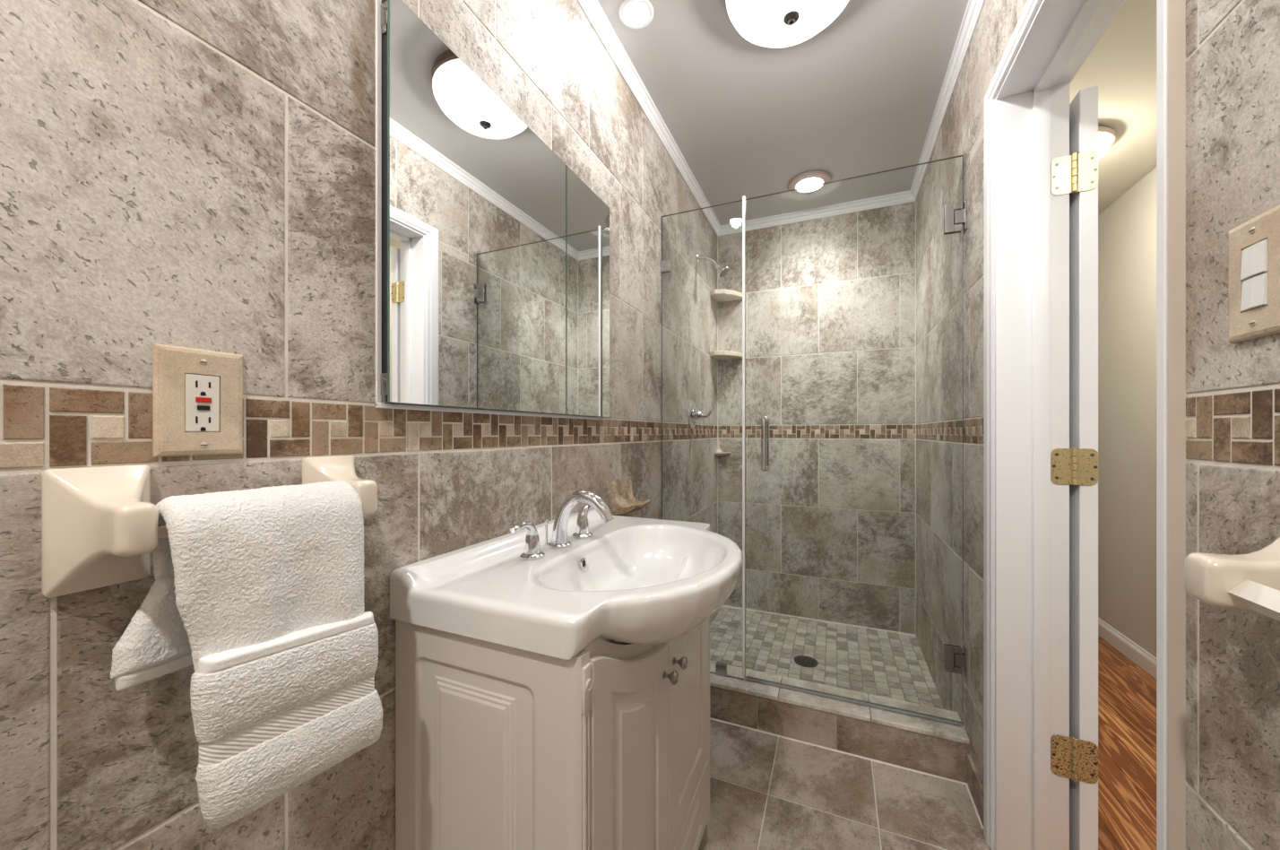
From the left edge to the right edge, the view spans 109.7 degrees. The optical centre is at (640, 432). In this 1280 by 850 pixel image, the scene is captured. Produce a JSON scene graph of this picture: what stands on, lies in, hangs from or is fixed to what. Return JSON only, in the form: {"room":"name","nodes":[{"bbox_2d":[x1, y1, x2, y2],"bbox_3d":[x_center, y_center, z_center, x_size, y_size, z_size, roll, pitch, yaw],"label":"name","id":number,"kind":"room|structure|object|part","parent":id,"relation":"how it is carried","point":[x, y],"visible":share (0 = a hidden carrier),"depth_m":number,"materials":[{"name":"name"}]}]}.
{"room":"bathroom","nodes":[
{"label":"bathroom","id":0,"kind":"room"},
{"bbox_2d":[0,0,717,849],"bbox_3d":[-0.303,-0.084,1.157,0.100,2.640,3.983,0,0,23],"label":"wall","id":1,"kind":"structure","parent":0,"point":[194,174],"depth_m":0.57,"materials":[{"name":"tile"}]},
{"bbox_2d":[152,343,242,457],"bbox_3d":[-0.516,-0.036,0.530,0.008,0.124,0.081,0,0,23],"label":"wall outlet","id":2,"kind":"object","parent":1,"relation":"attached to","point":[197,411],"visible":1,"depth_m":0.52,"materials":[{"name":"stone"}]},
{"bbox_2d":[184,372,219,432],"bbox_3d":[-0.516,-0.035,0.531,0.006,0.067,0.032,0,0,23],"label":"receptacle","id":3,"kind":"object","parent":2,"relation":"attached to","point":[202,390],"depth_m":0.53,"materials":[{"name":"white plastic"}]},
{"bbox_2d":[195,415,210,431],"bbox_3d":[-0.514,-0.011,0.530,0.001,0.017,0.014,0,0,23],"label":"socket","id":4,"kind":"object","parent":2,"relation":"attached to","point":[203,423],"depth_m":0.53,"materials":[{"name":"white plastic"}]},
{"bbox_2d":[195,380,210,395],"bbox_3d":[-0.514,-0.052,0.530,0.001,0.017,0.014,0,0,23],"label":"socket","id":5,"kind":"object","parent":2,"relation":"attached to","point":[203,387],"depth_m":0.53,"materials":[{"name":"white plastic"}]},
{"bbox_2d":[41,455,377,597],"bbox_3d":[-0.465,0.096,0.545,0.090,0.122,0.298,0,0,23],"label":"towel bar","id":6,"kind":"object","parent":1,"relation":"attached to","point":[100,527],"visible":0.76,"depth_m":0.43,"materials":[{"name":"ceramic"}]},
{"bbox_3d":[-0.510,0.096,0.441,0.090,0.122,0.072,0,0,23],"label":"post","id":7,"kind":"part","parent":6,"relation":"part of","materials":[{"name":"ceramic"}]},
{"bbox_2d":[110,480,382,828],"bbox_3d":[-0.436,0.236,0.527,0.126,0.344,0.220,0,0,23],"label":"hand towel","id":8,"kind":"object","parent":6,"relation":"hanging from","point":[261,591],"visible":1,"depth_m":0.48,"materials":[{"name":"white fabric"}]},
{"bbox_3d":[-0.420,0.096,0.649,0.090,0.122,0.072,0,0,23],"label":"post","id":9,"kind":"part","parent":6,"relation":"part of","materials":[{"name":"ceramic"}]},
{"bbox_2d":[375,0,609,420],"bbox_3d":[-0.264,-0.381,1.089,0.029,0.680,0.782,0,0,23],"label":"medicine cabinet","id":10,"kind":"object","parent":1,"relation":"attached to","point":[492,254],"visible":1,"depth_m":0.90,"materials":[{"name":"silver metal"}]},
{"bbox_3d":[-0.148,-0.383,1.325,0.004,0.668,0.252,0,0,23],"label":"mirror door","id":11,"kind":"part","parent":10,"relation":"part of","materials":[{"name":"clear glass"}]},
{"bbox_2d":[567,166,609,416],"bbox_3d":[-0.146,-0.383,1.324,0.001,0.666,0.249,0,0,23],"label":"mirror","id":12,"kind":"object","parent":10,"relation":"attached to","point":[588,216],"depth_m":1.31,"materials":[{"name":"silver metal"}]},
{"bbox_2d":[611,476,650,514],"bbox_3d":[-0.023,0.216,1.552,0.100,0.115,0.140,0,0,23],"label":"soap dish","id":13,"kind":"object","parent":1,"relation":"attached to","point":[623,501],"visible":1,"depth_m":1.52,"materials":[{"name":"stone"}]},
{"bbox_2d":[687,399,711,429],"bbox_3d":[0.322,-0.096,2.341,0.107,0.156,0.156,0,0,23],"label":"shower valve","id":14,"kind":"object","parent":1,"relation":"attached to","point":[694,414],"visible":1,"depth_m":2.33,"materials":[{"name":"silver metal"}]},
{"bbox_3d":[0.327,-0.096,2.338,0.095,0.052,0.052,0,0,23],"label":"lever","id":15,"kind":"part","parent":14,"relation":"part of","materials":[{"name":"silver metal"}]},
{"bbox_2d":[660,195,745,679],"bbox_3d":[0.257,0.022,1.874,0.359,1.933,0.024,0,0,23],"label":"glass panel","id":16,"kind":"object","parent":1,"relation":"attached to","point":[666,266],"visible":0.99,"depth_m":1.80,"materials":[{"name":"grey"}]},
{"bbox_2d":[695,252,729,277],"bbox_3d":[0.392,-0.903,2.419,0.175,0.151,0.072,0,0,23],"label":"shower","id":17,"kind":"object","parent":1,"relation":"attached to","point":[722,271],"visible":1,"depth_m":2.40,"materials":[{"name":"silver metal"}]},
{"bbox_3d":[0.366,-0.927,2.431,0.119,0.072,0.021,0,0,23],"label":"arm","id":18,"kind":"part","parent":17,"relation":"part of","materials":[{"name":"silver metal"}]},
{"bbox_2d":[576,0,985,235],"bbox_3d":[0.242,-1.278,0.921,1.089,0.052,3.783,0,0,23],"label":"trim","id":19,"kind":"structure","parent":1,"relation":"attached to","point":[592,10],"depth_m":1.88,"materials":[{"name":"white paint"}]},
{"bbox_2d":[597,0,968,224],"bbox_3d":[0.252,-1.344,0.917,1.309,0.080,3.983,0,0,23],"label":"ceiling","id":20,"kind":"structure","parent":0,"point":[860,96],"depth_m":1.74,"materials":[{"name":"grey paint"}]},
{"bbox_2d":[619,0,653,29],"bbox_3d":[-0.011,-1.302,1.399,0.108,0.004,0.108,0,0,23],"label":"recessed light","id":21,"kind":"object","parent":20,"relation":"in","point":[633,13],"visible":1,"depth_m":1.40,"materials":[{"name":"white glass"}]},
{"bbox_2d":[724,0,848,48],"bbox_3d":[0.423,-1.224,1.260,0.374,0.160,0.374,0,0,23],"label":"ceiling light","id":22,"kind":"object","parent":20,"relation":"attached to","point":[768,23],"visible":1,"depth_m":1.28,"materials":[{"name":"white glass"}]},
{"bbox_2d":[787,170,831,194],"bbox_3d":[0.881,-1.290,2.343,0.214,0.027,0.214,0,0,23],"label":"recessed light","id":23,"kind":"object","parent":20,"relation":"in","point":[811,177],"visible":0.91,"depth_m":2.31,"materials":[{"name":"white glass"}]},
{"bbox_2d":[717,201,916,636],"bbox_3d":[1.012,-0.084,2.700,1.289,2.640,0.106,0,0,23],"label":"wall","id":24,"kind":"structure","parent":0,"point":[831,301],"depth_m":2.62,"materials":[{"name":"tile"}]},
{"bbox_2d":[714,439,730,456],"bbox_3d":[0.517,0.096,2.816,0.086,0.110,0.086,0,0,23],"label":"soap dish","id":25,"kind":"object","parent":24,"relation":"attached to","point":[719,453],"visible":1,"depth_m":2.83,"materials":[{"name":"beige ceramic"}]},
{"bbox_2d":[710,288,742,302],"bbox_3d":[0.533,-0.842,2.752,0.168,0.028,0.190,0,0,23],"label":"corner shelf","id":26,"kind":"object","parent":24,"relation":"attached to","point":[722,295],"visible":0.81,"depth_m":2.73,"materials":[{"name":"beige stone"}]},
{"bbox_2d":[710,350,742,360],"bbox_3d":[0.533,-0.476,2.752,0.168,0.028,0.190,0,0,23],"label":"corner shelf","id":27,"kind":"object","parent":24,"relation":"attached to","point":[718,355],"visible":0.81,"depth_m":2.71,"materials":[{"name":"beige stone"}]},
{"bbox_2d":[698,605,1156,849],"bbox_3d":[0.968,1.147,1.379,2.158,0.099,5.700,0,0,23],"label":"floor","id":28,"kind":"structure","parent":0,"point":[768,791],"depth_m":1.51,"materials":[{"name":"tile"}]},
{"bbox_2d":[395,616,709,849],"bbox_3d":[-0.094,0.724,1.014,0.396,0.824,0.713,0,0,23],"label":"vanity cabinet","id":29,"kind":"object","parent":28,"relation":"on","point":[606,746],"visible":0.77,"depth_m":0.72,"materials":[{"name":"white paint"}]},
{"bbox_3d":[-0.259,0.697,0.700,0.341,0.767,0.007,0,0,23],"label":"panel","id":30,"kind":"part","parent":29,"relation":"part of","materials":[{"name":"white paint"}]},
{"bbox_2d":[389,507,742,658],"bbox_3d":[-0.040,0.313,0.991,0.514,0.162,0.733,0,0,23],"label":"washbasin","id":31,"kind":"object","parent":29,"relation":"in","point":[636,580],"visible":0.9,"depth_m":0.77,"materials":[{"name":"white ceramic"}]},
{"bbox_2d":[510,490,613,560],"bbox_3d":[-0.138,0.191,0.999,0.175,0.128,0.334,0,0,23],"label":"faucet","id":32,"kind":"object","parent":31,"relation":"on","point":[532,551],"visible":1,"depth_m":0.99,"materials":[{"name":"silver metal"}]},
{"bbox_3d":[-0.230,0.216,0.907,0.051,0.078,0.093,0,0,23],"label":"handle","id":33,"kind":"part","parent":32,"relation":"part of","materials":[{"name":"silver metal"}]},
{"bbox_3d":[-0.214,0.226,1.030,0.012,0.058,0.012,0,0,23],"label":"lift rod","id":34,"kind":"part","parent":32,"relation":"part of","materials":[{"name":"silver metal"}]},
{"bbox_3d":[-0.134,0.191,0.997,0.158,0.128,0.054,0,0,23],"label":"spout","id":35,"kind":"part","parent":32,"relation":"part of","materials":[{"name":"silver metal"}]},
{"bbox_3d":[-0.134,0.216,1.129,0.051,0.078,0.093,0,0,23],"label":"handle","id":36,"kind":"part","parent":32,"relation":"part of","materials":[{"name":"silver metal"}]},
{"bbox_3d":[0.041,0.417,0.956,0.004,0.198,0.647,0,0,23],"label":"filler panel","id":37,"kind":"part","parent":29,"relation":"part of","materials":[{"name":"white paint"}]},
{"bbox_3d":[-0.012,0.613,0.801,0.019,0.570,0.324,0,0,23],"label":"door","id":38,"kind":"part","parent":29,"relation":"part of","materials":[{"name":"white paint"}]},
{"bbox_3d":[0.062,0.494,0.913,0.030,0.027,0.027,0,0,23],"label":"knob","id":39,"kind":"part","parent":29,"relation":"part of","materials":[{"name":"silver metal"}]},
{"bbox_3d":[0.087,0.494,0.970,0.030,0.027,0.027,0,0,23],"label":"knob","id":40,"kind":"part","parent":29,"relation":"part of","materials":[{"name":"silver metal"}]},
{"bbox_3d":[0.117,0.613,1.101,0.019,0.570,0.324,0,0,23],"label":"door","id":41,"kind":"part","parent":29,"relation":"part of","materials":[{"name":"white paint"}]},
{"bbox_3d":[0.052,0.984,0.951,0.019,0.164,0.650,0,0,23],"label":"drawer","id":42,"kind":"part","parent":29,"relation":"part of","materials":[{"name":"white paint"}]},
{"bbox_2d":[794,655,818,667],"bbox_3d":[0.796,1.097,2.162,0.110,0.003,0.110,0,0,23],"label":"shower drain","id":43,"kind":"object","parent":28,"relation":"on","point":[804,661],"visible":1,"depth_m":2.16,"materials":[{"name":"grey metal"}]},
{"bbox_2d":[709,660,969,783],"bbox_3d":[0.596,1.062,1.739,1.088,0.147,0.160,0,0,23],"label":"shower curb","id":44,"kind":"object","parent":28,"relation":"on","point":[932,747],"visible":0.65,"depth_m":1.62,"materials":[{"name":"tile"}]},
{"bbox_2d":[916,0,1279,849],"bbox_3d":[1.102,-0.084,1.348,0.150,2.640,5.450,0,0,23],"label":"wall","id":45,"kind":"structure","parent":0,"point":[1232,47],"depth_m":0.54,"materials":[{"name":"tile"}]},
{"bbox_2d":[745,155,966,726],"bbox_3d":[0.757,0.027,1.658,0.729,1.918,0.102,0,0,23],"label":"shower door","id":46,"kind":"structure","parent":45,"relation":"attached to","point":[955,214],"depth_m":1.52,"materials":[{"name":"clear glass"}]},
{"bbox_3d":[0.492,0.044,1.772,0.025,0.217,0.102,0,0,23],"label":"handle","id":47,"kind":"part","parent":46,"relation":"part of","materials":[{"name":"silver metal"}]},
{"bbox_2d":[967,753,983,825],"bbox_3d":[0.524,1.087,0.212,0.011,0.098,2.706,0,0,23],"label":"baseboard","id":48,"kind":"structure","parent":45,"relation":"attached to","point":[975,785],"depth_m":1.37,"materials":[{"name":"tile"}]},
{"bbox_2d":[1050,86,1098,849],"bbox_3d":[1.265,0.128,1.431,0.105,1.993,0.679,0,0,28],"label":"door","id":49,"kind":"structure","parent":45,"relation":"in","point":[1075,756],"depth_m":1.14,"materials":[{"name":"white paint"}]},
{"bbox_2d":[983,0,1187,849],"bbox_3d":[0.897,0.086,0.878,0.178,2.100,0.820,0,0,23],"label":"door frame","id":50,"kind":"structure","parent":45,"relation":"attached to","point":[1026,99],"depth_m":1.16,"materials":[{"name":"white paint"}]},
{"bbox_2d":[1184,536,1279,623],"bbox_3d":[0.464,0.138,0.177,0.092,0.120,0.574,0,0,23],"label":"towel bar","id":51,"kind":"object","parent":45,"relation":"attached to","point":[1250,581],"visible":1,"depth_m":0.40,"materials":[{"name":"ceramic"}]},
{"bbox_2d":[1228,205,1279,343],"bbox_3d":[0.631,-0.160,0.460,0.009,0.124,0.078,0,0,23],"label":"light switch","id":52,"kind":"object","parent":45,"relation":"attached to","point":[1254,245],"visible":1,"depth_m":0.46,"materials":[{"name":"stone"}]},
{"bbox_3d":[0.634,-0.161,0.461,0.004,0.068,0.033,0,0,23],"label":"switch frame","id":53,"kind":"part","parent":52,"relation":"part of","materials":[{"name":"white plastic"}]},
{"bbox_2d":[1069,0,1156,215],"bbox_3d":[1.552,-1.274,1.072,0.904,0.080,5.800,0,0,23],"label":"ceiling","id":54,"kind":"structure","parent":0,"point":[1122,64],"depth_m":1.63,"materials":[{"name":"beige paint"}]},
{"bbox_2d":[1098,124,1116,159],"bbox_3d":[1.835,-1.184,1.962,0.330,0.100,0.330,0,0,23],"label":"ceiling light","id":55,"kind":"object","parent":54,"relation":"attached to","point":[1106,134],"visible":0.17,"depth_m":1.83,"materials":[{"name":"white glass"}]},
{"bbox_3d":[1.835,-1.169,1.962,0.300,0.070,0.300,0,0,23],"label":"lamp shade","id":56,"kind":"part","parent":55,"relation":"part of","materials":[{"name":"white glass"}]},
{"bbox_2d":[1098,167,1156,657],"bbox_3d":[1.940,-0.064,0.931,0.080,2.500,5.850,0,0,23],"label":"wall","id":57,"kind":"structure","parent":0,"point":[1127,228],"depth_m":2.29,"materials":[{"name":"white paint"}]},
{"bbox_2d":[1098,617,1156,679],"bbox_3d":[1.887,1.091,0.926,0.014,0.090,5.600,0,0,23],"label":"baseboard","id":58,"kind":"structure","parent":57,"relation":"attached to","point":[1141,657],"depth_m":2.27,"materials":[{"name":"white paint"}]}
]}

